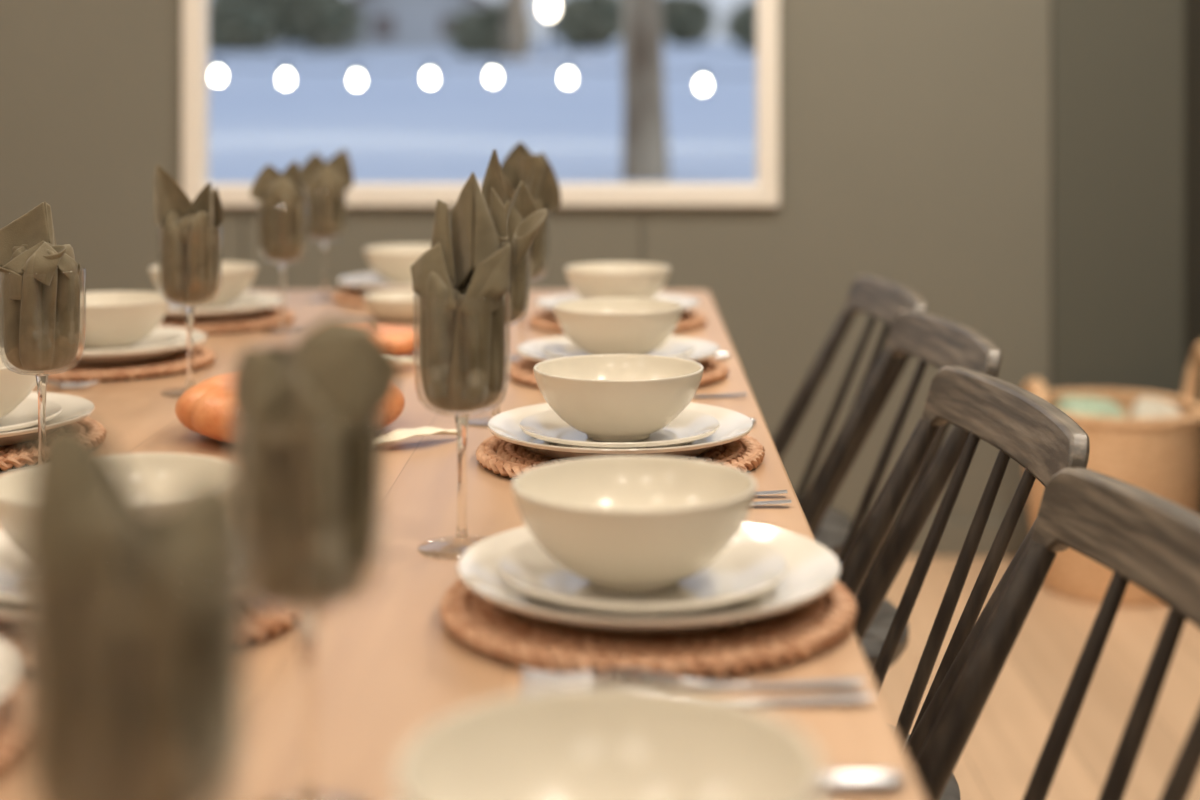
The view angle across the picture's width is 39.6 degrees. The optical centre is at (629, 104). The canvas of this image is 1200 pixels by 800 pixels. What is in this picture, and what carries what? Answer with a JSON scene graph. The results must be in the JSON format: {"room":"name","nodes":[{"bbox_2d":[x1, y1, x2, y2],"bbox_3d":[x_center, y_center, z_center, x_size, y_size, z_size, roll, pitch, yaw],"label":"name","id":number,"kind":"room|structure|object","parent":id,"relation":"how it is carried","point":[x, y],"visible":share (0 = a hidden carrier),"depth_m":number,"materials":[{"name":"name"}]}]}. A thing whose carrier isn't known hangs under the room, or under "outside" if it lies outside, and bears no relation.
{"room":"dining room","nodes":[
{"label":"dining room","id":0,"kind":"room"},
{"bbox_2d":[505,245,530,326],"bbox_3d":[-0.149,0.200,1.858,0.077,0.098,0.077,0,0,0],"label":"bowl","id":1,"kind":"object","parent":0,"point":[530,245],"depth_m":1.86,"materials":[{"name":"clear glass"}]},
{"bbox_2d":[528,213,549,282],"bbox_3d":[-0.150,0.200,2.320,0.077,0.098,0.077,0,0,0],"label":"bowl","id":2,"kind":"object","parent":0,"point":[549,213],"depth_m":2.32,"materials":[{"name":"clear glass"}]},
{"bbox_2d":[0,0,1184,520],"bbox_3d":[-0.995,-0.196,4.163,4.710,2.600,0.154,0,0,0],"label":"wall","id":3,"kind":"structure","parent":0,"point":[915,135],"depth_m":4.09,"materials":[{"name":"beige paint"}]},
{"bbox_2d":[182,0,778,205],"bbox_3d":[-0.364,-0.375,4.091,1.460,1.246,0.054,0,0,0],"label":"window","id":4,"kind":"structure","parent":3,"relation":"in","point":[195,13],"depth_m":4.07,"materials":[{"name":"white"}]},
{"bbox_2d":[889,521,1031,555],"bbox_3d":[-0.927,1.062,4.080,4.545,0.085,0.012,0,0,0],"label":"baseboard","id":5,"kind":"structure","parent":3,"relation":"attached to","point":[954,535],"depth_m":4.07,"materials":[{"name":"beige paint"}]},
{"bbox_2d":[880,556,1199,799],"bbox_3d":[-0.920,1.164,0.745,4.860,0.120,6.990,0,0,0],"label":"floor","id":6,"kind":"structure","parent":0,"point":[999,759],"depth_m":3.13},
{"bbox_2d":[0,290,925,799],"bbox_3d":[-0.366,0.729,1.710,1.038,0.750,2.980,0,0,0],"label":"dining table","id":7,"kind":"object","parent":6,"relation":"on","point":[388,667],"visible":0.19,"depth_m":1.11,"materials":[{"name":"brown wood"}]},
{"bbox_2d":[0,677,26,771],"bbox_3d":[-0.470,0.347,0.900,0.288,0.014,0.288,0,0,-15],"label":"woven placemat","id":8,"kind":"object","parent":7,"relation":"on","point":[6,705],"visible":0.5,"depth_m":0.91,"materials":[{"name":"brown"}]},
{"bbox_2d":[0,639,20,701],"bbox_3d":[-0.470,0.328,0.900,0.265,0.023,0.265,0,0,0],"label":"dinner plate","id":9,"kind":"object","parent":8,"relation":"on","point":[6,651],"visible":0.89,"depth_m":0.94,"materials":[{"name":"beige"}]},
{"bbox_2d":[0,267,85,428],"bbox_3d":[-0.540,0.252,1.530,0.077,0.203,0.077,0,0,0],"label":"goblet","id":10,"kind":"object","parent":7,"relation":"on","point":[41,379],"visible":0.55,"depth_m":1.53,"materials":[{"name":"clear glass"}]},
{"bbox_2d":[0,202,80,370],"bbox_3d":[-0.544,0.166,1.527,0.077,0.154,0.068,0,0,-25],"label":"linen napkin","id":11,"kind":"object","parent":10,"relation":"in","point":[41,303],"visible":1,"depth_m":1.51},
{"bbox_2d":[0,267,85,375],"bbox_3d":[-0.540,0.200,1.530,0.077,0.098,0.077,0,0,0],"label":"bowl","id":12,"kind":"object","parent":10,"relation":"on","point":[84,267],"depth_m":1.53,"materials":[{"name":"clear glass"}]},
{"bbox_2d":[0,418,106,470],"bbox_3d":[-0.690,0.347,1.715,0.288,0.014,0.288,0,0,-34],"label":"woven placemat","id":13,"kind":"object","parent":7,"relation":"on","point":[16,456],"visible":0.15,"depth_m":1.64,"materials":[{"name":"brown"}]},
{"bbox_2d":[0,392,94,446],"bbox_3d":[-0.690,0.328,1.715,0.265,0.023,0.265,0,0,0],"label":"dinner plate","id":14,"kind":"object","parent":13,"relation":"on","point":[75,406],"visible":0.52,"depth_m":1.76,"materials":[{"name":"beige"}]},
{"bbox_2d":[0,398,61,432],"bbox_3d":[-0.690,0.326,1.715,0.200,0.018,0.200,0,0,0],"label":"salad plate","id":15,"kind":"object","parent":14,"relation":"on","point":[25,416],"visible":0.73,"depth_m":1.75,"materials":[{"name":"beige"}]},
{"bbox_2d":[0,348,42,418],"bbox_3d":[-0.690,0.297,1.715,0.170,0.070,0.170,0,0,12],"label":"soup bowl","id":16,"kind":"object","parent":15,"relation":"on","point":[15,388],"visible":0.67,"depth_m":1.69,"materials":[{"name":"beige ceramic"}]},
{"bbox_2d":[47,380,98,388],"bbox_3d":[-0.768,0.347,2.075,0.208,0.012,0.024,0,0,0],"label":"spoon","id":17,"kind":"object","parent":7,"relation":"on","point":[59,384],"visible":0.79,"depth_m":2.07,"materials":[{"name":"silver metal"}]},
{"bbox_2d":[42,345,215,381],"bbox_3d":[-0.710,0.347,2.260,0.288,0.014,0.288,0,0,-22],"label":"woven placemat","id":18,"kind":"object","parent":7,"relation":"on","point":[203,356],"visible":0.35,"depth_m":2.16,"materials":[{"name":"brown"}]},
{"bbox_2d":[2,326,206,364],"bbox_3d":[-0.710,0.328,2.260,0.265,0.023,0.265,0,0,0],"label":"dinner plate","id":19,"kind":"object","parent":18,"relation":"on","point":[111,358],"visible":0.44,"depth_m":2.17,"materials":[{"name":"beige"}]},
{"bbox_2d":[77,330,182,352],"bbox_3d":[-0.710,0.326,2.260,0.200,0.018,0.200,0,0,0],"label":"salad plate","id":20,"kind":"object","parent":19,"relation":"on","point":[157,339],"visible":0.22,"depth_m":2.29,"materials":[{"name":"beige"}]},
{"bbox_2d":[78,291,170,349],"bbox_3d":[-0.710,0.297,2.260,0.170,0.070,0.170,0,0,12],"label":"soup bowl","id":21,"kind":"object","parent":20,"relation":"on","point":[113,319],"visible":0.73,"depth_m":2.21,"materials":[{"name":"beige ceramic"}]},
{"bbox_2d":[13,535,249,799],"bbox_3d":[-0.168,0.252,0.565,0.077,0.203,0.077,0,0,0],"label":"goblet","id":22,"kind":"object","parent":7,"relation":"on","point":[245,550],"visible":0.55,"depth_m":0.56,"materials":[{"name":"clear glass"}]},
{"bbox_2d":[21,416,242,799],"bbox_3d":[-0.169,0.174,0.565,0.068,0.138,0.067,0,0,22],"label":"linen napkin","id":23,"kind":"object","parent":22,"relation":"in","point":[134,688],"visible":1,"depth_m":0.54,"materials":[{"name":"fabric"}]},
{"bbox_2d":[0,592,320,673],"bbox_3d":[-0.360,0.347,1.170,0.288,0.014,0.288,0,0,-17],"label":"woven placemat","id":24,"kind":"object","parent":7,"relation":"on","point":[264,623],"visible":0.09,"depth_m":1.10,"materials":[{"name":"brown"}]},
{"bbox_2d":[0,530,254,626],"bbox_3d":[-0.360,0.328,1.170,0.265,0.023,0.265,0,0,0],"label":"dinner plate","id":25,"kind":"object","parent":24,"relation":"on","point":[6,608],"visible":0.04,"depth_m":1.10,"materials":[{"name":"beige"}]},
{"bbox_2d":[0,542,243,606],"bbox_3d":[-0.360,0.326,1.170,0.200,0.018,0.200,0,0,0],"label":"salad plate","id":26,"kind":"object","parent":25,"relation":"on","point":[8,551],"visible":0.06,"depth_m":1.17,"materials":[{"name":"beige"}]},
{"bbox_2d":[0,453,236,553],"bbox_3d":[-0.360,0.297,1.170,0.170,0.070,0.170,0,0,-12],"label":"soup bowl","id":27,"kind":"object","parent":26,"relation":"on","point":[159,480],"visible":0.15,"depth_m":1.24,"materials":[{"name":"beige ceramic"}]},
{"bbox_2d":[157,228,221,395],"bbox_3d":[-0.541,0.252,2.050,0.077,0.203,0.077,0,0,0],"label":"goblet","id":28,"kind":"object","parent":7,"relation":"on","point":[189,309],"visible":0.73,"depth_m":2.05,"materials":[{"name":"clear glass"}]},
{"bbox_2d":[153,164,223,302],"bbox_3d":[-0.542,0.158,2.045,0.072,0.170,0.077,0,0,22],"label":"linen napkin","id":29,"kind":"object","parent":28,"relation":"in","point":[190,241],"visible":1,"depth_m":2.03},
{"bbox_2d":[157,228,221,306],"bbox_3d":[-0.541,0.200,2.050,0.077,0.098,0.077,0,0,0],"label":"bowl","id":30,"kind":"object","parent":28,"relation":"on","point":[158,228],"depth_m":2.04,"materials":[{"name":"clear glass"}]},
{"bbox_2d":[158,307,293,333],"bbox_3d":[-0.690,0.347,2.700,0.288,0.014,0.288,0,0,-21],"label":"woven placemat","id":31,"kind":"object","parent":7,"relation":"on","point":[271,318],"visible":0.35,"depth_m":2.61,"materials":[{"name":"brown"}]},
{"bbox_2d":[163,292,286,321],"bbox_3d":[-0.690,0.328,2.700,0.265,0.023,0.265,0,0,0],"label":"dinner plate","id":32,"kind":"object","parent":31,"relation":"on","point":[273,300],"visible":0.42,"depth_m":2.61,"materials":[{"name":"beige"}]},
{"bbox_2d":[167,295,266,310],"bbox_3d":[-0.690,0.326,2.700,0.200,0.018,0.200,0,0,0],"label":"salad plate","id":33,"kind":"object","parent":32,"relation":"on","point":[245,301],"visible":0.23,"depth_m":2.73,"materials":[{"name":"beige"}]},
{"bbox_2d":[149,262,257,308],"bbox_3d":[-0.690,0.297,2.700,0.170,0.070,0.170,0,0,-12],"label":"soup bowl","id":34,"kind":"object","parent":33,"relation":"on","point":[236,278],"visible":0.55,"depth_m":2.66,"materials":[{"name":"beige ceramic"}]},
{"bbox_2d":[258,201,307,333],"bbox_3d":[-0.541,0.252,2.600,0.077,0.203,0.077,0,0,0],"label":"goblet","id":35,"kind":"object","parent":7,"relation":"on","point":[282,265],"visible":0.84,"depth_m":2.60,"materials":[{"name":"clear glass"}]},
{"bbox_2d":[250,160,303,260],"bbox_3d":[-0.544,0.164,2.600,0.082,0.156,0.067,0,0,0],"label":"linen napkin","id":36,"kind":"object","parent":35,"relation":"in","point":[280,195],"visible":1,"depth_m":2.58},
{"bbox_2d":[258,201,307,263],"bbox_3d":[-0.541,0.200,2.600,0.077,0.098,0.077,0,0,0],"label":"bowl","id":37,"kind":"object","parent":35,"relation":"on","point":[307,201],"depth_m":2.60,"materials":[{"name":"clear glass"}]},
{"bbox_2d":[175,373,404,443],"bbox_3d":[-0.367,0.317,1.800,0.241,0.073,0.242,0,0,-17],"label":"pumpkin","id":38,"kind":"object","parent":7,"relation":"on","point":[204,408],"visible":0.31,"depth_m":1.73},
{"bbox_2d":[228,406,386,799],"bbox_3d":[-0.159,0.252,0.823,0.077,0.203,0.077,0,0,0],"label":"goblet","id":39,"kind":"object","parent":7,"relation":"on","point":[307,613],"visible":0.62,"depth_m":0.82,"materials":[{"name":"clear glass"}]},
{"bbox_2d":[228,406,386,613],"bbox_3d":[-0.159,0.200,0.823,0.077,0.098,0.077,0,0,0],"label":"bowl","id":40,"kind":"object","parent":39,"relation":"on","point":[304,608],"depth_m":0.82,"materials":[{"name":"clear glass"}]},
{"bbox_2d":[231,317,400,603],"bbox_3d":[-0.155,0.174,0.822,0.083,0.137,0.065,0,0,0],"label":"linen napkin","id":41,"kind":"object","parent":39,"relation":"in","point":[307,489],"visible":1,"depth_m":0.80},
{"bbox_2d":[304,190,346,301],"bbox_3d":[-0.553,0.252,3.020,0.077,0.203,0.077,0,0,0],"label":"goblet","id":42,"kind":"object","parent":7,"relation":"on","point":[324,243],"visible":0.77,"depth_m":3.02,"materials":[{"name":"clear glass"}]},
{"bbox_2d":[304,190,346,241],"bbox_3d":[-0.553,0.200,3.020,0.077,0.098,0.077,0,0,0],"label":"bowl","id":43,"kind":"object","parent":42,"relation":"on","point":[346,190],"depth_m":3.02,"materials":[{"name":"clear glass"}]},
{"bbox_2d":[300,149,353,238],"bbox_3d":[-0.552,0.161,3.014,0.078,0.163,0.075,0,0,45],"label":"linen napkin","id":44,"kind":"object","parent":42,"relation":"in","point":[325,184],"visible":0.99,"depth_m":3.00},
{"bbox_2d":[331,287,364,305],"bbox_3d":[-0.400,0.347,3.045,0.288,0.014,0.288,0,0,11],"label":"woven placemat","id":45,"kind":"object","parent":7,"relation":"on","point":[349,296],"visible":0.13,"depth_m":2.97,"materials":[{"name":"brown"}]},
{"bbox_2d":[337,273,412,293],"bbox_3d":[-0.400,0.328,3.045,0.265,0.023,0.265,0,0,0],"label":"dinner plate","id":46,"kind":"object","parent":45,"relation":"on","point":[350,281],"visible":0.34,"depth_m":2.95,"materials":[{"name":"beige"}]},
{"bbox_2d":[356,275,411,285],"bbox_3d":[-0.400,0.326,3.045,0.200,0.018,0.200,0,0,0],"label":"salad plate","id":47,"kind":"object","parent":46,"relation":"on","point":[375,280],"visible":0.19,"depth_m":3.07,"materials":[{"name":"beige"}]},
{"bbox_2d":[364,244,430,284],"bbox_3d":[-0.400,0.297,3.045,0.170,0.070,0.170,0,0,-12],"label":"soup bowl","id":48,"kind":"object","parent":47,"relation":"on","point":[392,263],"visible":0.52,"depth_m":2.99,"materials":[{"name":"beige ceramic"}]},
{"bbox_2d":[363,290,419,322],"bbox_3d":[-0.372,0.333,2.740,0.132,0.042,0.132,0,0,0],"label":"serving dish","id":49,"kind":"object","parent":7,"relation":"on","point":[386,306],"visible":0.73,"depth_m":2.69,"materials":[{"name":"beige ceramic"}]},
{"bbox_2d":[369,323,419,357],"bbox_3d":[-0.366,0.331,2.359,0.150,0.045,0.149,0,0,33],"label":"pumpkin","id":50,"kind":"object","parent":7,"relation":"on","point":[398,340],"visible":0.32,"depth_m":2.32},
{"bbox_2d":[395,357,419,364],"bbox_3d":[-0.328,0.345,2.223,0.130,0.014,0.038,0,0,-10],"label":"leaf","id":51,"kind":"object","parent":7,"relation":"on","point":[408,360],"visible":0.23,"depth_m":2.23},
{"bbox_2d":[378,426,456,445],"bbox_3d":[-0.230,0.345,1.729,0.130,0.014,0.038,0,0,-38],"label":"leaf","id":52,"kind":"object","parent":7,"relation":"on","point":[400,434],"visible":0.79,"depth_m":1.74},
{"bbox_2d":[413,293,509,557],"bbox_3d":[-0.134,0.252,1.330,0.077,0.203,0.077,0,0,0],"label":"goblet","id":53,"kind":"object","parent":7,"relation":"on","point":[461,419],"visible":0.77,"depth_m":1.33,"materials":[{"name":"clear glass"}]},
{"bbox_2d":[413,293,509,416],"bbox_3d":[-0.134,0.200,1.330,0.077,0.098,0.077,0,0,0],"label":"bowl","id":54,"kind":"object","parent":53,"relation":"on","point":[457,414],"depth_m":1.32,"materials":[{"name":"clear glass"}]},
{"bbox_2d":[410,172,547,410],"bbox_3d":[-0.120,0.148,1.330,0.108,0.189,0.068,0,0,0],"label":"linen napkin","id":55,"kind":"object","parent":53,"relation":"in","point":[462,340],"visible":1,"depth_m":1.31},
{"bbox_2d":[468,245,530,425],"bbox_3d":[-0.149,0.252,1.858,0.077,0.203,0.077,0,0,0],"label":"goblet","id":56,"kind":"object","parent":7,"relation":"on","point":[495,412],"visible":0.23,"depth_m":1.85,"materials":[{"name":"clear glass"}]},
{"bbox_2d":[481,149,540,322],"bbox_3d":[-0.150,0.146,1.852,0.077,0.193,0.074,0,0,-33],"label":"linen napkin","id":57,"kind":"object","parent":56,"relation":"in","point":[522,205],"visible":0.29,"depth_m":1.85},
{"bbox_2d":[505,213,549,360],"bbox_3d":[-0.150,0.252,2.320,0.077,0.203,0.077,0,0,0],"label":"goblet","id":58,"kind":"object","parent":7,"relation":"on","point":[521,338],"visible":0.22,"depth_m":2.32,"materials":[{"name":"clear glass"}]},
{"bbox_2d":[501,142,560,279],"bbox_3d":[-0.140,0.147,2.315,0.093,0.191,0.069,0,0,24],"label":"linen napkin","id":59,"kind":"object","parent":58,"relation":"in","point":[536,171],"visible":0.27,"depth_m":2.31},
{"bbox_2d":[528,310,706,332],"bbox_3d":[-0.020,0.347,2.690,0.288,0.014,0.288,0,0,22],"label":"woven placemat","id":60,"kind":"object","parent":7,"relation":"on","point":[545,320],"visible":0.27,"depth_m":2.64,"materials":[{"name":"brown"}]},
{"bbox_2d":[535,294,699,313],"bbox_3d":[-0.020,0.328,2.690,0.265,0.023,0.265,0,0,0],"label":"dinner plate","id":61,"kind":"object","parent":60,"relation":"on","point":[547,303],"visible":0.17,"depth_m":2.73,"materials":[{"name":"beige"}]},
{"bbox_2d":[556,296,678,302],"bbox_3d":[-0.020,0.326,2.690,0.200,0.018,0.200,0,0,0],"label":"salad plate","id":62,"kind":"object","parent":61,"relation":"on","point":[578,297],"visible":0.11,"depth_m":2.74,"materials":[{"name":"beige"}]},
{"bbox_2d":[565,262,669,298],"bbox_3d":[-0.020,0.297,2.690,0.170,0.070,0.170,0,0,12],"label":"soup bowl","id":63,"kind":"object","parent":62,"relation":"on","point":[604,279],"visible":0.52,"depth_m":2.63,"materials":[{"name":"beige ceramic"}]},
{"bbox_2d":[508,358,728,386],"bbox_3d":[-0.015,0.347,2.180,0.288,0.014,0.288,0,0,-11],"label":"woven placemat","id":64,"kind":"object","parent":7,"relation":"on","point":[522,371],"visible":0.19,"depth_m":2.14,"materials":[{"name":"brown"}]},
{"bbox_2d":[517,336,719,362],"bbox_3d":[-0.015,0.328,2.180,0.265,0.023,0.265,0,0,0],"label":"dinner plate","id":65,"kind":"object","parent":64,"relation":"on","point":[704,349],"visible":0.25,"depth_m":2.21,"materials":[{"name":"beige"}]},
{"bbox_2d":[542,340,694,357],"bbox_3d":[-0.015,0.326,2.180,0.200,0.018,0.200,0,0,0],"label":"salad plate","id":66,"kind":"object","parent":65,"relation":"on","point":[567,348],"visible":0.32,"depth_m":2.21,"materials":[{"name":"beige"}]},
{"bbox_2d":[553,298,683,354],"bbox_3d":[-0.015,0.297,2.180,0.170,0.070,0.170,0,0,12],"label":"soup bowl","id":67,"kind":"object","parent":66,"relation":"on","point":[595,326],"visible":0.86,"depth_m":2.13,"materials":[{"name":"beige ceramic"}]},
{"bbox_2d":[476,435,764,477],"bbox_3d":[-0.009,0.347,1.668,0.288,0.014,0.288,0,0,8],"label":"woven placemat","id":68,"kind":"object","parent":7,"relation":"on","point":[505,458],"visible":0.23,"depth_m":1.62,"materials":[{"name":"brown"}]},
{"bbox_2d":[488,402,752,459],"bbox_3d":[-0.009,0.328,1.668,0.265,0.023,0.265,0,0,0],"label":"dinner plate","id":69,"kind":"object","parent":68,"relation":"on","point":[734,425],"visible":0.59,"depth_m":1.64,"materials":[{"name":"beige"}]},
{"bbox_2d":[520,409,719,448],"bbox_3d":[-0.010,0.326,1.668,0.200,0.018,0.200,0,0,0],"label":"salad plate","id":70,"kind":"object","parent":69,"relation":"on","point":[689,426],"visible":0.63,"depth_m":1.67,"materials":[{"name":"beige"}]},
{"bbox_2d":[533,354,703,441],"bbox_3d":[-0.011,0.297,1.668,0.170,0.070,0.170,0,0,12],"label":"soup bowl","id":71,"kind":"object","parent":70,"relation":"on","point":[604,397],"visible":1,"depth_m":1.62,"materials":[{"name":"beige ceramic"}]},
{"bbox_2d":[440,578,857,680],"bbox_3d":[0.013,0.347,1.160,0.288,0.014,0.288,0,0,-10],"label":"woven placemat","id":72,"kind":"object","parent":7,"relation":"on","point":[516,637],"visible":0.33,"depth_m":1.06,"materials":[{"name":"brown"}]},
{"bbox_2d":[457,522,840,634],"bbox_3d":[0.013,0.328,1.160,0.265,0.023,0.265,0,0,0],"label":"dinner plate","id":73,"kind":"object","parent":72,"relation":"on","point":[813,569],"visible":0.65,"depth_m":1.13,"materials":[{"name":"beige"}]},
{"bbox_2d":[499,535,786,616],"bbox_3d":[0.009,0.326,1.160,0.200,0.018,0.200,0,0,0],"label":"salad plate","id":74,"kind":"object","parent":73,"relation":"on","point":[747,568],"visible":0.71,"depth_m":1.14,"materials":[{"name":"beige"}]},
{"bbox_2d":[512,456,756,593],"bbox_3d":[0.003,0.297,1.160,0.170,0.070,0.170,0,0,-12],"label":"soup bowl","id":75,"kind":"object","parent":74,"relation":"on","point":[619,524],"visible":1,"depth_m":1.12,"materials":[{"name":"beige ceramic"}]},
{"bbox_2d":[520,667,864,686],"bbox_3d":[0.038,0.347,1.012,0.208,0.012,0.024,0,0,0],"label":"fork","id":76,"kind":"object","parent":7,"relation":"on","point":[534,677],"visible":0.98,"depth_m":1.01,"materials":[{"name":"silver metal"}]},
{"bbox_2d":[519,681,872,702],"bbox_3d":[0.039,0.347,0.985,0.208,0.012,0.024,0,0,0],"label":"knife","id":77,"kind":"object","parent":7,"relation":"on","point":[526,687],"visible":0.44,"depth_m":0.98,"materials":[{"name":"silver metal"}]},
{"bbox_2d":[694,392,747,396],"bbox_3d":[0.038,0.347,2.015,0.208,0.012,0.024,0,0,0],"label":"fork","id":78,"kind":"object","parent":7,"relation":"on","point":[746,393],"visible":0.2,"depth_m":2.01,"materials":[{"name":"silver metal"}]},
{"bbox_2d":[755,490,787,494],"bbox_3d":[0.038,0.347,1.505,0.208,0.012,0.024,0,0,0],"label":"fork","id":79,"kind":"object","parent":7,"relation":"on","point":[776,491],"visible":0.12,"depth_m":1.50,"materials":[{"name":"silver metal"}]},
{"bbox_2d":[752,500,791,504],"bbox_3d":[0.038,0.347,1.468,0.208,0.012,0.024,0,0,0],"label":"fork","id":80,"kind":"object","parent":7,"relation":"on","point":[775,501],"visible":0.12,"depth_m":1.47,"materials":[{"name":"silver metal"}]},
{"bbox_2d":[821,770,905,790],"bbox_3d":[0.029,0.349,0.861,0.226,0.009,0.017,0,0,0],"label":"table knife","id":81,"kind":"object","parent":7,"relation":"on","point":[877,780],"visible":0.27,"depth_m":0.86,"materials":[{"name":"silver metal"}]},
{"bbox_3d":[-0.008,0.347,0.668,0.288,0.013,0.288,0,0,12],"label":"woven placemat","id":82,"kind":"object","parent":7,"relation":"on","visible":0},
{"bbox_3d":[-0.008,0.328,0.668,0.265,0.023,0.265,0,0,0],"label":"dinner plate","id":83,"kind":"object","parent":82,"relation":"on","visible":0},
{"bbox_3d":[-0.008,0.326,0.668,0.200,0.018,0.200,0,0,0],"label":"salad plate","id":84,"kind":"object","parent":83,"relation":"on","visible":0},
{"bbox_2d":[396,685,823,799],"bbox_3d":[-0.008,0.297,0.668,0.170,0.070,0.170,0,0,12],"label":"soup bowl","id":85,"kind":"object","parent":84,"relation":"on","point":[590,742],"visible":1,"depth_m":0.73,"materials":[{"name":"beige ceramic"}]},
{"bbox_2d":[773,276,926,558],"bbox_3d":[0.166,0.698,2.633,0.549,0.819,0.444,0,0,-5],"label":"spindle chair","id":86,"kind":"object","parent":6,"relation":"on","point":[882,299],"visible":0.32,"depth_m":2.72,"materials":[{"name":"grey wood"}]},
{"bbox_2d":[801,310,1000,671],"bbox_3d":[0.167,0.698,2.154,0.549,0.819,0.444,0,0,-6],"label":"spindle chair","id":87,"kind":"object","parent":6,"relation":"on","point":[940,342],"visible":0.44,"depth_m":2.16,"materials":[{"name":"grey wood"}]},
{"bbox_2d":[838,366,1089,799],"bbox_3d":[0.131,0.698,1.644,0.549,0.819,0.444,0,0,-6],"label":"spindle chair","id":88,"kind":"object","parent":6,"relation":"on","point":[1026,428],"visible":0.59,"depth_m":1.66,"materials":[{"name":"grey wood"}]},
{"bbox_2d":[912,468,1199,799],"bbox_3d":[0.133,0.698,1.117,0.549,0.819,0.444,0,0,-7],"label":"spindle chair","id":89,"kind":"object","parent":6,"relation":"on","point":[1148,540],"visible":1,"depth_m":1.23,"materials":[{"name":"grey wood"}]},
{"bbox_2d":[1022,341,1199,605],"bbox_3d":[1.119,0.819,3.820,0.442,0.562,0.405,0,0,0],"label":"wicker basket","id":90,"kind":"object","parent":6,"relation":"on","point":[1160,456],"visible":0.5,"depth_m":3.66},
{"bbox_3d":[1.108,0.938,3.820,0.348,0.280,0.348,0,0,0],"label":"folded blanket","id":91,"kind":"object","parent":90,"relation":"in","visible":0},
{"bbox_2d":[1055,396,1126,418],"bbox_3d":[1.042,0.724,3.783,0.174,0.116,0.224,0,0,18],"label":"rolled blanket","id":92,"kind":"object","parent":91,"relation":"on","point":[1088,405],"visible":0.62,"depth_m":3.75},
{"bbox_2d":[1128,396,1181,418],"bbox_3d":[1.206,0.729,3.846,0.111,0.105,0.199,0,0,0],"label":"rolled blanket","id":93,"kind":"object","parent":91,"relation":"on","point":[1147,407],"visible":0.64,"depth_m":3.80,"materials":[{"name":"beige fabric"}]},
{"bbox_2d":[1185,0,1199,402],"bbox_3d":[1.435,-0.196,0.745,0.150,2.600,6.990,0,0,0],"label":"wall","id":94,"kind":"structure","parent":0,"point":[1192,7],"depth_m":4.04,"materials":[{"name":"grey paint"}]},
{"label":"outside","id":95,"kind":"structure","parent":0,"visible":0},
{"bbox_2d":[209,61,755,89],"bbox_3d":[-0.923,-0.168,9.000,3.398,0.176,0.039,0,0,0],"label":"string","id":96,"kind":"object","parent":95,"point":[217,77],"visible":0.73,"depth_m":9.00,"materials":[{"name":"grey"}]},
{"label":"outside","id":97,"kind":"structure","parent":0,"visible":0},
{"bbox_2d":[209,39,755,182],"bbox_3d":[-1.000,-0.238,15.630,30.000,1.672,22.740,0,0,0],"label":"snow ground","id":98,"kind":"structure","parent":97,"point":[393,126],"depth_m":11.30,"materials":[{"name":"snow"}]},
{"bbox_2d":[209,0,283,51],"bbox_3d":[-5.383,-1.048,22.449,1.441,0.849,0.947,0,0,-20],"label":"evergreen shrub","id":99,"kind":"object","parent":98,"relation":"on","point":[237,26],"visible":0.78,"depth_m":22.27,"materials":[{"name":"green plant"}]},
{"bbox_2d":[219,0,285,45],"bbox_3d":[-5.550,-1.615,24.975,1.604,1.704,1.243,0,0,0],"label":"evergreen shrub","id":100,"kind":"object","parent":98,"relation":"on","point":[262,3],"visible":0.12,"depth_m":24.81,"materials":[{"name":"green plant"}]},
{"bbox_2d":[265,0,367,52],"bbox_3d":[-4.359,-1.213,23.131,1.449,1.109,1.231,0,0,0],"label":"tree","id":101,"kind":"object","parent":98,"relation":"on","point":[311,23],"visible":0.98,"depth_m":22.89,"materials":[{"name":"green plant"}]},
{"bbox_2d":[340,0,496,48],"bbox_3d":[-3.136,-1.467,25.500,3.000,1.340,2.200,0,0,0],"label":"house","id":102,"kind":"structure","parent":98,"relation":"on","point":[390,24],"depth_m":24.60,"materials":[{"name":"grey"}]},
{"bbox_2d":[443,0,536,56],"bbox_3d":[-1.833,-0.983,21.924,1.218,0.898,0.891,0,0,-23],"label":"evergreen shrub","id":103,"kind":"object","parent":98,"relation":"on","point":[484,27],"visible":0.68,"depth_m":21.73,"materials":[{"name":"green plant"}]},
{"bbox_2d":[502,0,528,58],"bbox_3d":[-1.285,-3.299,21.129,2.136,5.536,2.516,0,0,0],"label":"tree","id":104,"kind":"object","parent":98,"relation":"on","point":[515,35],"visible":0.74,"depth_m":20.89,"materials":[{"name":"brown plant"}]},
{"bbox_2d":[543,0,554,58],"bbox_3d":[-0.996,-0.954,20.500,0.180,0.879,0.177,0,0,0],"label":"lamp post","id":105,"kind":"object","parent":98,"relation":"on","point":[548,5],"visible":0.94,"depth_m":20.48,"materials":[{"name":"grey"}]},
{"bbox_2d":[551,0,621,49],"bbox_3d":[-0.559,-1.180,23.498,1.220,0.992,0.982,0,0,0],"label":"evergreen shrub","id":106,"kind":"object","parent":98,"relation":"on","point":[588,24],"visible":0.97,"depth_m":23.21,"materials":[{"name":"green plant"}]},
{"bbox_2d":[622,0,669,181],"bbox_3d":[0.200,-1.839,7.122,1.842,4.422,1.038,0,0,-7],"label":"tree","id":107,"kind":"object","parent":98,"relation":"on","point":[645,158],"visible":0.79,"depth_m":7.14,"materials":[{"name":"grey plant"}]},
{"bbox_2d":[661,0,716,44],"bbox_3d":[0.780,-1.229,24.013,0.987,0.899,0.956,0,0,0],"label":"evergreen shrub","id":108,"kind":"object","parent":98,"relation":"on","point":[684,22],"visible":0.96,"depth_m":23.82,"materials":[{"name":"green plant"}]},
{"bbox_2d":[721,0,755,51],"bbox_3d":[1.671,-1.022,21.976,0.842,0.772,0.960,0,0,-31],"label":"evergreen shrub","id":109,"kind":"object","parent":98,"relation":"on","point":[741,24],"visible":0.38,"depth_m":21.79,"materials":[{"name":"green plant"}]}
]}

